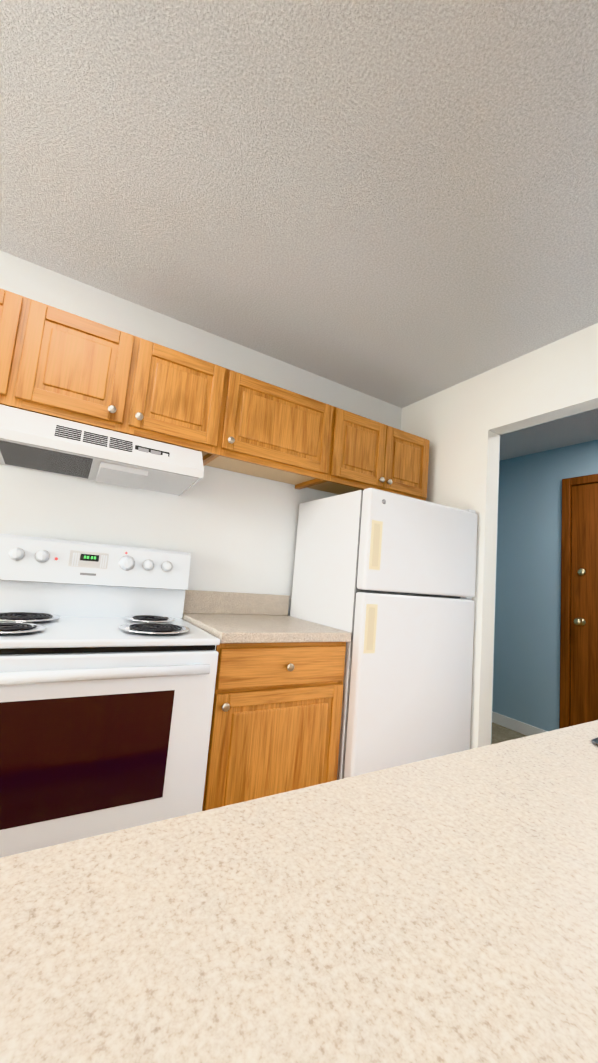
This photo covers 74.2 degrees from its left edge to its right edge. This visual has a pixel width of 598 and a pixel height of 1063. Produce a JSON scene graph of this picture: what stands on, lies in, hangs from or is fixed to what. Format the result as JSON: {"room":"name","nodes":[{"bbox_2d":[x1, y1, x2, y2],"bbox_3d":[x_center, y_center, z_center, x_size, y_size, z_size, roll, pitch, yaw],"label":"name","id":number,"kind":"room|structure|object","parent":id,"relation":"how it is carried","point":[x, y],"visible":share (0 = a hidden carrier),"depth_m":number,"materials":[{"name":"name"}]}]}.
{"room":"kitchen","nodes":[
{"label":"kitchen","id":0,"kind":"room"},
{"bbox_2d":[0,251,401,615],"bbox_3d":[-1.604,-0.021,1.485,5.200,2.440,0.100,9,-7,-30],"label":"wall","id":1,"kind":"structure","parent":0,"point":[231,531],"depth_m":2.06,"materials":[{"name":"white paint"}]},
{"bbox_2d":[0,288,51,412],"bbox_3d":[-1.230,-0.669,1.487,0.444,0.414,0.341,9,-7,-30],"label":"upper cabinet","id":2,"kind":"object","parent":1,"relation":"attached to","point":[23,320],"depth_m":1.43,"materials":[{"name":"brown wood"}]},
{"bbox_2d":[36,307,155,437],"bbox_3d":[-0.932,-0.624,1.662,0.509,0.414,0.341,9,-7,-30],"label":"upper cabinet","id":3,"kind":"object","parent":1,"relation":"attached to","point":[58,363],"depth_m":1.55,"materials":[{"name":"brown wood"}]},
{"bbox_2d":[144,344,243,467],"bbox_3d":[-0.600,-0.574,1.856,0.523,0.414,0.341,9,-7,-30],"label":"upper cabinet","id":4,"kind":"object","parent":1,"relation":"attached to","point":[196,402],"depth_m":1.75,"materials":[{"name":"brown wood"}]},
{"bbox_2d":[0,404,203,495],"bbox_3d":[-0.829,-0.314,1.678,0.755,0.174,0.385,9,-7,-30],"label":"range hood","id":5,"kind":"object","parent":4,"relation":"attached to","point":[30,440],"visible":1,"depth_m":1.57,"materials":[{"name":"white metal"}]},
{"bbox_2d":[220,375,347,490],"bbox_3d":[-0.169,-0.510,2.109,0.740,0.414,0.341,9,-7,-30],"label":"upper cabinet","id":6,"kind":"object","parent":1,"relation":"attached to","point":[286,436],"depth_m":2.01,"materials":[{"name":"brown wood"}]},
{"bbox_2d":[324,412,395,494],"bbox_3d":[0.250,-0.447,2.354,0.495,0.414,0.341,9,-7,-30],"label":"upper cabinet","id":7,"kind":"object","parent":1,"relation":"attached to","point":[370,450],"depth_m":2.25,"materials":[{"name":"brown wood"}]},
{"bbox_2d":[392,429,429,500],"bbox_3d":[0.553,-0.401,2.532,0.431,0.414,0.341,9,-7,-30],"label":"upper cabinet","id":8,"kind":"object","parent":1,"relation":"attached to","point":[412,451],"depth_m":2.42,"materials":[{"name":"brown wood"}]},
{"bbox_2d":[0,0,597,460],"bbox_3d":[-0.235,-1.223,0.994,6.940,0.060,3.267,9,-7,-30],"label":"ceiling","id":9,"kind":"structure","parent":0,"point":[392,202],"depth_m":1.26,"materials":[{"name":"white paint"}]},
{"bbox_2d":[401,323,597,748],"bbox_3d":[1.274,0.258,1.802,0.115,2.440,3.267,9,-7,-30],"label":"wall","id":10,"kind":"structure","parent":0,"point":[462,427],"depth_m":2.19,"materials":[{"name":"white paint"}]},
{"bbox_2d":[491,722,526,743],"bbox_3d":[1.866,1.597,2.072,1.537,0.068,3.267,9,-7,-30],"label":"floor","id":11,"kind":"structure","parent":0,"point":[500,733],"depth_m":3.29,"materials":[{"name":"beige carpet"}]},
{"bbox_2d":[492,439,597,730],"bbox_3d":[2.586,0.455,2.570,0.100,2.440,3.267,9,-7,-30],"label":"wall","id":12,"kind":"structure","parent":0,"point":[526,679],"depth_m":3.43,"materials":[{"name":"blue paint"}]},
{"bbox_2d":[492,711,547,735],"bbox_3d":[1.847,1.664,3.409,0.012,0.092,0.745,9,-7,-30],"label":"baseboard","id":13,"kind":"structure","parent":12,"relation":"attached to","point":[514,725],"depth_m":3.38,"materials":[{"name":"white"}]},
{"bbox_2d":[559,474,597,728],"bbox_3d":[2.377,0.593,2.701,0.084,2.144,1.111,9,-7,-30],"label":"entry door","id":14,"kind":"structure","parent":12,"relation":"in","point":[579,630],"depth_m":3.09,"materials":[{"name":"brown wood"}]},
{"bbox_3d":[-1.103,1.154,0.332,5.403,0.060,2.467,9,-7,-30],"label":"floor","id":15,"kind":"structure","parent":0,"visible":0},
{"bbox_2d":[0,533,219,857],"bbox_3d":[-0.782,0.654,1.464,0.774,1.236,0.665,9,-7,-30],"label":"electric range","id":16,"kind":"object","parent":15,"relation":"on","point":[108,662],"visible":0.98,"depth_m":1.29,"materials":[{"name":"white"}]},
{"bbox_2d":[202,642,345,810],"bbox_3d":[-0.217,0.915,1.829,0.614,0.895,0.621,9,-7,-30],"label":"base cabinet","id":17,"kind":"object","parent":15,"relation":"on","point":[276,719],"visible":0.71,"depth_m":1.58,"materials":[{"name":"brown wood"}]},
{"bbox_2d":[181,590,351,642],"bbox_3d":[-0.176,0.395,1.892,0.614,0.155,0.609,9,-7,-30],"label":"countertop","id":18,"kind":"structure","parent":17,"relation":"on","point":[229,617],"depth_m":1.92,"materials":[{"name":"laminate"}]},
{"bbox_2d":[290,488,477,779],"bbox_3d":[0.436,0.649,2.192,0.788,1.612,0.640,9,-7,-30],"label":"refrigerator","id":19,"kind":"object","parent":15,"relation":"on","point":[386,579],"visible":0.81,"depth_m":1.91,"materials":[{"name":"white"}]},
{"bbox_3d":[0.025,0.752,0.099,3.597,0.875,0.666,9,-7,-30],"label":"base cabinet","id":20,"kind":"object","parent":15,"relation":"on","visible":0},
{"bbox_2d":[0,720,597,1062],"bbox_3d":[0.072,0.246,0.148,3.597,0.145,0.650,9,-7,-30],"label":"countertop","id":21,"kind":"structure","parent":20,"relation":"on","point":[442,909],"depth_m":0.29,"materials":[{"name":"laminate"}]},
{"bbox_2d":[591,737,597,746],"bbox_3d":[0.934,0.494,0.651,0.700,0.179,0.520,9,-7,-30],"label":"stainless steel sink","id":22,"kind":"object","parent":21,"relation":"in","point":[594,741],"visible":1,"depth_m":0.71,"materials":[{"name":"silver metal"}]}
]}

